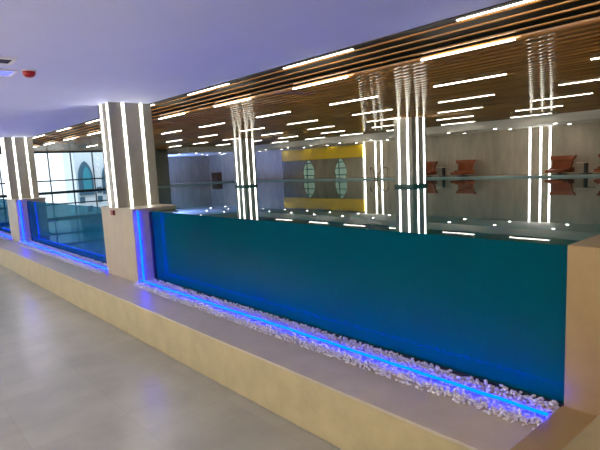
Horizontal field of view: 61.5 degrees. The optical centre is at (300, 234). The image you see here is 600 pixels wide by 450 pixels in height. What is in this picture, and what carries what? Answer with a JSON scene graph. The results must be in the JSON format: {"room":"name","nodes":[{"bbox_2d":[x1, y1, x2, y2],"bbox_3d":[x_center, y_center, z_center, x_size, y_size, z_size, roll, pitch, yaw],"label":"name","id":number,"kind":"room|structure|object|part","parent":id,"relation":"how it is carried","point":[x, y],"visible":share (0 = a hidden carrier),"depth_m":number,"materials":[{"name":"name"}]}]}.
{"room":"indoor swimming pool","nodes":[
{"label":"indoor swimming pool","id":0,"kind":"room"},
{"bbox_2d":[0,201,68,222],"bbox_3d":[-28.656,-1.450,48.296,80.000,0.200,49.700,-10,10,-40],"label":"floor","id":1,"kind":"structure","parent":0,"point":[60,210],"depth_m":55.24,"materials":[{"name":"grey"}]},
{"bbox_2d":[62,152,107,215],"bbox_3d":[-14.631,-5.920,42.026,8.950,9.000,2.940,-10,10,-40],"label":"building","id":2,"kind":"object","parent":1,"relation":"on","point":[82,168],"visible":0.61,"depth_m":39.10,"materials":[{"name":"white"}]},
{"bbox_3d":[-16.545,-4.350,38.727,1.100,2.580,0.180,-10,10,-40],"label":"arch frame","id":3,"kind":"part","parent":2,"relation":"part of","materials":[{"name":"blue"}]},
{"bbox_3d":[-16.417,-4.349,38.680,0.605,1.780,0.060,-10,10,-40],"label":"arch pane","id":4,"kind":"part","parent":2,"relation":"part of","materials":[{"name":"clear glass"}]},
{"bbox_3d":[-15.190,-4.488,39.907,1.100,2.400,0.180,-10,10,-40],"label":"arch frame","id":5,"kind":"part","parent":2,"relation":"part of","materials":[{"name":"blue"}]},
{"bbox_2d":[0,147,95,224],"bbox_3d":[-16.847,-1.808,25.234,16.300,5.070,0.250,-10,10,-40],"label":"wall","id":6,"kind":"structure","parent":0,"point":[0,147],"depth_m":28.17,"materials":[{"name":"grey"}]},
{"bbox_2d":[0,151,106,224],"bbox_3d":[-13.261,-2.770,28.219,6.800,3.690,0.130,-10,10,-40],"label":"window","id":7,"kind":"structure","parent":6,"relation":"in","point":[74,191],"depth_m":28.34,"materials":[{"name":"grey"}]},
{"bbox_2d":[0,248,469,449],"bbox_3d":[-6.627,1.218,14.984,1.550,0.695,29.000,-10,10,-40],"label":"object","id":8,"kind":"structure","parent":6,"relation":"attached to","point":[344,422],"depth_m":7.01,"materials":[{"name":"stone"}]},
{"bbox_2d":[0,235,554,449],"bbox_3d":[-6.649,0.857,14.931,1.562,0.035,29.000,-10,10,-40],"label":"ledge","id":9,"kind":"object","parent":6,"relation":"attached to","point":[469,427],"depth_m":6.22,"materials":[{"name":"stone"}]},
{"bbox_2d":[0,137,48,241],"bbox_3d":[-11.476,-1.899,20.951,1.142,4.240,1.670,-10,10,-40],"label":"pillar","id":10,"kind":"structure","parent":9,"relation":"on","point":[18,157],"depth_m":20.74,"materials":[{"name":"beige stone"}]},
{"bbox_2d":[0,231,107,273],"bbox_3d":[-10.497,0.361,19.514,0.648,0.081,16.594,-10,10,-40],"label":"pebble bed","id":11,"kind":"object","parent":9,"relation":"on","point":[75,262],"visible":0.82,"depth_m":16.22,"materials":[{"name":"white gravel"}]},
{"bbox_2d":[19,201,107,269],"bbox_3d":[-8.167,-0.206,16.711,0.128,1.631,9.360,-10,10,-40],"label":"light strip","id":12,"kind":"object","parent":11,"relation":"on","point":[19,201],"visible":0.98,"depth_m":17.34,"materials":[{"name":"blue plastic"}]},
{"bbox_2d":[27,201,106,263],"bbox_3d":[-7.909,-0.210,16.925,0.044,1.654,9.390,-10,10,-40],"label":"glass","id":13,"kind":"object","parent":9,"relation":"on","point":[33,201],"visible":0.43,"depth_m":20.32,"materials":[{"name":"clear glass"}]},
{"bbox_2d":[98,102,177,282],"bbox_3d":[-4.111,-1.103,12.584,1.142,4.240,2.020,-10,10,-40],"label":"pillar","id":14,"kind":"structure","parent":9,"relation":"on","point":[126,129],"depth_m":12.28,"materials":[{"name":"beige stone"}]},
{"bbox_2d":[131,278,487,404],"bbox_3d":[-0.867,1.401,8.573,0.638,0.080,8.624,-10,10,-40],"label":"pebble bed","id":15,"kind":"object","parent":9,"relation":"on","point":[323,347],"visible":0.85,"depth_m":7.02,"materials":[{"name":"white gravel"}]},
{"bbox_2d":[137,211,547,415],"bbox_3d":[-0.707,0.600,8.236,0.127,1.631,9.299,-10,10,-40],"label":"light strip","id":16,"kind":"object","parent":15,"relation":"on","point":[247,315],"visible":1,"depth_m":6.57,"materials":[{"name":"blue plastic"}]},
{"bbox_2d":[148,211,563,406],"bbox_3d":[-0.452,0.595,8.453,0.044,1.654,9.320,-10,10,-40],"label":"glass","id":17,"kind":"object","parent":9,"relation":"on","point":[456,372],"visible":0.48,"depth_m":7.28,"materials":[{"name":"glass"}]},
{"bbox_2d":[510,406,596,449],"bbox_3d":[2.367,1.825,4.397,1.204,0.054,0.645,-10,10,-40],"label":"trim","id":18,"kind":"structure","parent":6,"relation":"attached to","point":[559,429],"depth_m":4.56,"materials":[{"name":"beige stone"}]},
{"bbox_2d":[564,234,599,415],"bbox_3d":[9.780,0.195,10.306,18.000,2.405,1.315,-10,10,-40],"label":"pillar","id":19,"kind":"structure","parent":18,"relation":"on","point":[582,336],"depth_m":4.79,"materials":[{"name":"beige stone"}]},
{"bbox_2d":[155,150,169,184],"bbox_3d":[-11.400,-3.222,33.533,3.000,5.070,5.700,-10,10,-40],"label":"wall","id":20,"kind":"structure","parent":0,"point":[161,156],"depth_m":31.94,"materials":[{"name":"grey stone"}]},
{"bbox_2d":[0,264,341,449],"bbox_3d":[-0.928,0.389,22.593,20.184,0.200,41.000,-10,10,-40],"label":"floor","id":21,"kind":"structure","parent":0,"point":[0,264],"depth_m":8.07,"materials":[{"name":"grey tile"}]},
{"bbox_2d":[0,215,106,262],"bbox_3d":[-7.655,0.156,22.099,6.944,0.950,16.740,-10,10,-40],"label":"pool water","id":22,"kind":"object","parent":21,"relation":"on","point":[83,236],"visible":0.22,"depth_m":19.92,"materials":[{"name":"teal liquid"}]},
{"bbox_2d":[151,176,599,402],"bbox_3d":[-0.654,-0.576,19.682,14.502,2.380,26.578,-10,10,-40],"label":"pool water","id":23,"kind":"object","parent":21,"relation":"on","point":[465,275],"visible":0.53,"depth_m":7.24,"materials":[{"name":"teal liquid"}]},
{"bbox_2d":[232,139,257,186],"bbox_3d":[-2.698,-2.349,24.881,0.744,4.665,0.864,-10,10,-40],"label":"column","id":24,"kind":"structure","parent":23,"relation":"in","point":[243,149],"depth_m":24.43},
{"bbox_2d":[394,117,426,186],"bbox_3d":[3.763,-1.611,17.245,0.810,4.665,0.771,-10,10,-40],"label":"column","id":25,"kind":"structure","parent":23,"relation":"in","point":[410,159],"depth_m":16.80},
{"bbox_2d":[168,156,209,182],"bbox_3d":[-9.803,-3.735,38.830,6.400,4.480,0.200,-10,10,-40],"label":"wall","id":26,"kind":"structure","parent":0,"point":[194,168],"depth_m":39.47,"materials":[{"name":"white paint"}]},
{"bbox_2d":[0,0,599,145],"bbox_3d":[-4.318,-4.065,17.850,25.700,0.200,39.000,-10,10,-40],"label":"ceiling","id":27,"kind":"structure","parent":0,"point":[85,55],"depth_m":6.87,"materials":[{"name":"paint"}]},
{"bbox_2d":[0,56,16,64],"bbox_3d":[-4.366,-2.454,7.056,0.620,0.029,0.410,-10,10,-40],"label":"ceiling vent","id":28,"kind":"object","parent":27,"relation":"in","point":[3,60],"visible":1,"depth_m":7.14,"materials":[{"name":"white metal"}]},
{"bbox_2d":[0,59,11,63],"bbox_3d":[-4.366,-2.456,7.056,0.530,0.022,0.320,-10,10,-40],"label":"grille","id":29,"kind":"object","parent":28,"relation":"attached to","point":[2,61],"depth_m":7.20,"materials":[{"name":"grey metal"}]},
{"bbox_2d":[0,68,18,76],"bbox_3d":[-4.822,-2.545,7.882,0.630,0.029,0.520,-10,10,-40],"label":"recessed light","id":30,"kind":"object","parent":27,"relation":"in","point":[3,72],"visible":1,"depth_m":7.97,"materials":[{"name":"white"}]},
{"bbox_3d":[-4.822,-2.552,7.881,0.540,0.013,0.430,-10,10,-40],"label":"lit panel","id":31,"kind":"part","parent":30,"relation":"part of","materials":[{"name":"white plastic"}]},
{"bbox_2d":[21,69,36,77],"bbox_3d":[-4.307,-2.545,7.987,0.220,0.110,0.220,-10,10,-40],"label":"fire alarm","id":32,"kind":"object","parent":27,"relation":"attached to","point":[29,73],"visible":1,"depth_m":7.92,"materials":[{"name":"red plastic"}]},
{"bbox_2d":[189,84,227,94],"bbox_3d":[-1.976,-3.063,10.631,0.040,0.016,1.620,-10,10,-40],"label":"recessed light","id":33,"kind":"object","parent":27,"relation":"in","point":[225,84],"visible":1,"depth_m":10.59,"materials":[{"name":"white plastic"}]},
{"bbox_2d":[0,0,534,146],"bbox_3d":[-4.627,-3.357,13.639,0.205,0.021,33.000,-10,10,-40],"label":"trim","id":34,"kind":"structure","parent":27,"relation":"attached to","point":[452,19],"depth_m":7.34,"materials":[{"name":"grey"}]},
{"bbox_2d":[283,49,353,68],"bbox_3d":[0.239,-2.823,8.116,0.040,0.016,1.620,-10,10,-40],"label":"recessed light","id":35,"kind":"object","parent":27,"relation":"in","point":[350,49],"visible":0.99,"depth_m":8.03,"materials":[{"name":"white plastic"}]},
{"bbox_2d":[456,0,531,20],"bbox_3d":[2.453,-2.584,5.600,0.040,0.016,1.620,-10,10,-40],"label":"recessed light","id":36,"kind":"object","parent":27,"relation":"in","point":[526,0],"visible":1,"depth_m":5.83,"materials":[{"name":"white plastic"}]},
{"bbox_2d":[33,0,599,151],"bbox_3d":[0.522,-4.070,18.102,13.575,0.282,33.000,-10,10,-40],"label":"ceiling","id":37,"kind":"structure","parent":0,"point":[536,65],"depth_m":10.87,"materials":[{"name":"brown wood"}]},
{"bbox_2d":[214,98,250,106],"bbox_3d":[-1.484,-2.820,10.773,0.040,0.016,1.350,-10,10,-40],"label":"recessed light","id":38,"kind":"object","parent":37,"relation":"in","point":[248,98],"visible":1,"depth_m":10.70,"materials":[{"name":"white plastic"}]},
{"bbox_2d":[293,76,347,88],"bbox_3d":[0.308,-2.627,8.736,0.040,0.016,1.350,-10,10,-40],"label":"recessed light","id":39,"kind":"object","parent":37,"relation":"in","point":[345,76],"visible":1,"depth_m":8.67,"materials":[{"name":"white plastic"}]},
{"bbox_2d":[330,96,377,104],"bbox_3d":[1.174,-3.046,11.461,0.040,0.016,1.450,-10,10,-40],"label":"recessed light","id":40,"kind":"object","parent":37,"relation":"in","point":[375,96],"visible":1,"depth_m":11.38,"materials":[{"name":"white plastic"}]},
{"bbox_2d":[421,38,514,60],"bbox_3d":[2.154,-2.427,6.640,0.040,0.016,1.350,-10,10,-40],"label":"recessed light","id":41,"kind":"object","parent":37,"relation":"in","point":[513,38],"visible":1,"depth_m":6.57,"materials":[{"name":"white plastic"}]},
{"bbox_2d":[434,74,505,86],"bbox_3d":[3.078,-2.840,9.298,0.040,0.016,1.450,-10,10,-40],"label":"recessed light","id":42,"kind":"object","parent":37,"relation":"in","point":[501,74],"visible":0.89,"depth_m":9.24,"materials":[{"name":"white plastic"}]},
{"bbox_2d":[158,172,599,185],"bbox_3d":[1.935,-1.226,23.424,9.400,2.490,38.700,-10,10,-40],"label":"floor","id":43,"kind":"structure","parent":0,"point":[202,181],"depth_m":27.48,"materials":[{"name":"tile"}]},
{"bbox_2d":[211,172,221,179],"bbox_3d":[-6.618,-4.586,39.549,0.469,0.580,0.800,-10,10,-40],"label":"base cabinet","id":44,"kind":"object","parent":43,"relation":"on","point":[215,176],"visible":0.94,"depth_m":39.30,"materials":[{"name":"brown wood"}]},
{"bbox_2d":[282,157,362,178],"bbox_3d":[1.122,-4.039,30.854,0.050,1.123,7.100,-10,10,-40],"label":"glass wall","id":45,"kind":"structure","parent":43,"relation":"on","point":[362,157],"depth_m":28.27,"materials":[{"name":"clear glass"}]},
{"bbox_2d":[370,167,387,178],"bbox_3d":[3.846,-3.105,25.287,0.342,0.604,1.204,-10,10,-40],"label":"pool ladder","id":46,"kind":"object","parent":43,"relation":"on","point":[371,167],"visible":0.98,"depth_m":25.17,"materials":[{"name":"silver metal"}]},
{"bbox_2d":[158,174,599,186],"bbox_3d":[2.056,-1.051,22.100,7.420,2.495,26.705,-10,10,-40],"label":"trim","id":47,"kind":"structure","parent":43,"relation":"attached to","point":[588,174],"depth_m":22.51,"materials":[{"name":"teal tile"}]},
{"bbox_2d":[427,161,437,176],"bbox_3d":[5.989,-3.138,24.139,0.916,0.706,1.042,-8,10,-35],"label":"armchair","id":48,"kind":"object","parent":43,"relation":"on","point":[431,166],"visible":0.66,"depth_m":24.06,"materials":[{"name":"orange leather"}]},
{"bbox_3d":[6.200,-3.136,24.289,0.360,0.409,0.777,-8,10,-35],"label":"backrest","id":49,"kind":"part","parent":48,"relation":"part of","materials":[{"name":"orange leather"}]},
{"bbox_2d":[436,166,450,175],"bbox_3d":[6.647,-2.947,23.494,0.700,0.440,0.700,-10,10,-40],"label":"side table","id":50,"kind":"object","parent":43,"relation":"on","point":[443,168],"visible":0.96,"depth_m":23.43,"materials":[{"name":"black metal"}]},
{"bbox_2d":[450,160,475,175],"bbox_3d":[7.287,-2.998,22.664,0.916,0.706,1.042,-8,10,-35],"label":"armchair","id":51,"kind":"object","parent":43,"relation":"on","point":[465,167],"visible":0.98,"depth_m":22.73,"materials":[{"name":"orange leather"}]},
{"bbox_3d":[7.234,-2.768,22.650,0.760,0.120,0.760,-8,10,-35],"label":"seat","id":52,"kind":"part","parent":51,"relation":"part of","materials":[{"name":"orange leather"}]},
{"bbox_3d":[7.498,-2.996,22.814,0.360,0.409,0.777,-8,10,-35],"label":"backrest","id":53,"kind":"part","parent":51,"relation":"part of","materials":[{"name":"orange leather"}]},
{"bbox_2d":[545,155,576,174],"bbox_3d":[10.042,-2.701,19.534,0.916,0.706,1.042,-8,10,-35],"label":"armchair","id":54,"kind":"object","parent":43,"relation":"on","point":[561,164],"visible":1,"depth_m":19.57,"materials":[{"name":"orange leather"}]},
{"bbox_3d":[9.989,-2.471,19.520,0.760,0.120,0.760,-8,10,-35],"label":"seat","id":55,"kind":"part","parent":54,"relation":"part of","materials":[{"name":"orange leather"}]},
{"bbox_3d":[10.253,-2.698,19.684,0.360,0.409,0.777,-8,10,-35],"label":"backrest","id":56,"kind":"part","parent":54,"relation":"part of","materials":[{"name":"orange leather"}]},
{"bbox_3d":[10.353,-2.500,19.308,0.400,0.180,0.080,-8,10,-35],"label":"armrest","id":57,"kind":"part","parent":54,"relation":"part of","materials":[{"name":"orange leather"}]},
{"bbox_2d":[576,161,595,173],"bbox_3d":[10.712,-2.519,18.951,0.700,0.440,0.700,-10,10,-40],"label":"side table","id":58,"kind":"object","parent":43,"relation":"on","point":[585,163],"visible":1,"depth_m":18.88,"materials":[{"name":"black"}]},
{"bbox_2d":[594,154,599,171],"bbox_3d":[11.140,-2.561,18.136,0.916,0.706,1.042,-8,10,-35],"label":"armchair","id":59,"kind":"object","parent":43,"relation":"on","point":[598,168],"visible":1,"depth_m":18.18,"materials":[{"name":"orange leather"}]},
{"bbox_2d":[208,122,599,179],"bbox_3d":[5.394,-2.778,26.520,0.200,4.480,39.000,-10,10,-40],"label":"wall","id":60,"kind":"structure","parent":0,"point":[501,151],"depth_m":23.18,"materials":[{"name":"grey stone"}]},
{"bbox_2d":[303,160,313,177],"bbox_3d":[0.479,-4.129,31.749,0.048,1.100,1.019,-10,10,-40],"label":"arched window","id":61,"kind":"structure","parent":60,"relation":"in","point":[308,169],"depth_m":31.73,"materials":[{"name":"glass"}]},
{"bbox_2d":[281,144,363,161],"bbox_3d":[1.118,-4.947,30.765,0.157,0.695,7.100,-10,10,-40],"label":"fascia","id":62,"kind":"object","parent":60,"relation":"attached to","point":[349,151],"visible":1,"depth_m":30.30,"materials":[{"name":"yellow paint"}]},
{"bbox_2d":[335,159,346,176],"bbox_3d":[2.325,-3.930,29.652,0.048,1.100,0.943,-10,10,-40],"label":"arched window","id":63,"kind":"structure","parent":60,"relation":"in","point":[340,170],"depth_m":29.64,"materials":[{"name":"glass"}]},
{"bbox_2d":[363,142,365,176],"bbox_3d":[3.559,-4.195,28.177,0.044,1.908,0.120,-10,10,-40],"label":"wall light","id":64,"kind":"object","parent":60,"relation":"attached to","point":[363,142],"visible":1,"depth_m":28.15,"materials":[{"name":"white plastic"}]},
{"bbox_2d":[374,141,376,176],"bbox_3d":[4.087,-4.138,27.578,0.044,1.908,0.120,-10,10,-40],"label":"wall light","id":65,"kind":"object","parent":60,"relation":"attached to","point":[375,149],"visible":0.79,"depth_m":27.54,"materials":[{"name":"white"}]},
{"bbox_2d":[375,143,375,174],"bbox_3d":[4.076,-4.137,27.568,0.015,1.890,0.052,-10,10,-40],"label":"diffuser","id":66,"kind":"object","parent":65,"relation":"attached to","point":[375,143],"depth_m":27.56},
{"bbox_2d":[380,141,382,176],"bbox_3d":[4.370,-4.107,27.256,0.044,1.908,0.120,-10,10,-40],"label":"wall light","id":67,"kind":"object","parent":60,"relation":"attached to","point":[381,142],"visible":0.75,"depth_m":27.21,"materials":[{"name":"white plastic"}]},
{"bbox_2d":[381,141,382,175],"bbox_3d":[4.359,-4.106,27.246,0.015,1.890,0.052,-10,10,-40],"label":"diffuser","id":68,"kind":"object","parent":67,"relation":"attached to","point":[381,141],"depth_m":27.22,"materials":[{"name":"white plastic"}]},
{"bbox_2d":[167,109,599,156],"bbox_3d":[2.913,-4.757,24.148,6.700,0.365,39.000,-10,10,-40],"label":"trim","id":69,"kind":"structure","parent":60,"relation":"attached to","point":[592,115],"depth_m":22.36,"materials":[{"name":"paint"}]},
{"bbox_2d":[528,128,531,173],"bbox_3d":[9.655,-3.537,21.250,0.044,1.908,0.120,-10,10,-40],"label":"wall light","id":70,"kind":"object","parent":60,"relation":"attached to","point":[530,129],"visible":0.93,"depth_m":21.24,"materials":[{"name":"white"}]},
{"bbox_2d":[529,128,530,172],"bbox_3d":[9.644,-3.536,21.241,0.015,1.890,0.052,-10,10,-40],"label":"diffuser","id":71,"kind":"object","parent":70,"relation":"attached to","point":[529,128],"depth_m":21.23,"materials":[{"name":"white plastic"}]},
{"bbox_2d":[539,127,542,172],"bbox_3d":[9.952,-3.505,20.914,0.044,1.908,0.120,-10,10,-40],"label":"wall light","id":72,"kind":"object","parent":60,"relation":"attached to","point":[541,128],"visible":0.89,"depth_m":20.90,"materials":[{"name":"white plastic"}]},
{"bbox_2d":[540,127,541,172],"bbox_3d":[9.941,-3.504,20.904,0.015,1.890,0.052,-10,10,-40],"label":"diffuser","id":73,"kind":"object","parent":72,"relation":"attached to","point":[540,127],"depth_m":20.90,"materials":[{"name":"white plastic"}]},
{"bbox_2d":[548,126,551,169],"bbox_3d":[10.196,-3.478,20.637,0.044,1.908,0.120,-10,10,-40],"label":"wall light","id":74,"kind":"object","parent":60,"relation":"attached to","point":[550,127],"visible":0.79,"depth_m":20.60,"materials":[{"name":"white"}]},
{"bbox_2d":[549,126,550,167],"bbox_3d":[10.185,-3.477,20.627,0.015,1.890,0.052,-10,10,-40],"label":"diffuser","id":75,"kind":"object","parent":74,"relation":"attached to","point":[549,126],"depth_m":20.60,"materials":[{"name":"white plastic"}]},
{"bbox_2d":[563,414,599,449],"bbox_3d":[1.127,2.445,-0.064,8.990,1.629,4.070,-10,10,-40],"label":"wall","id":76,"kind":"structure","parent":0,"point":[588,438],"depth_m":2.92,"materials":[{"name":"stone"}]}
]}

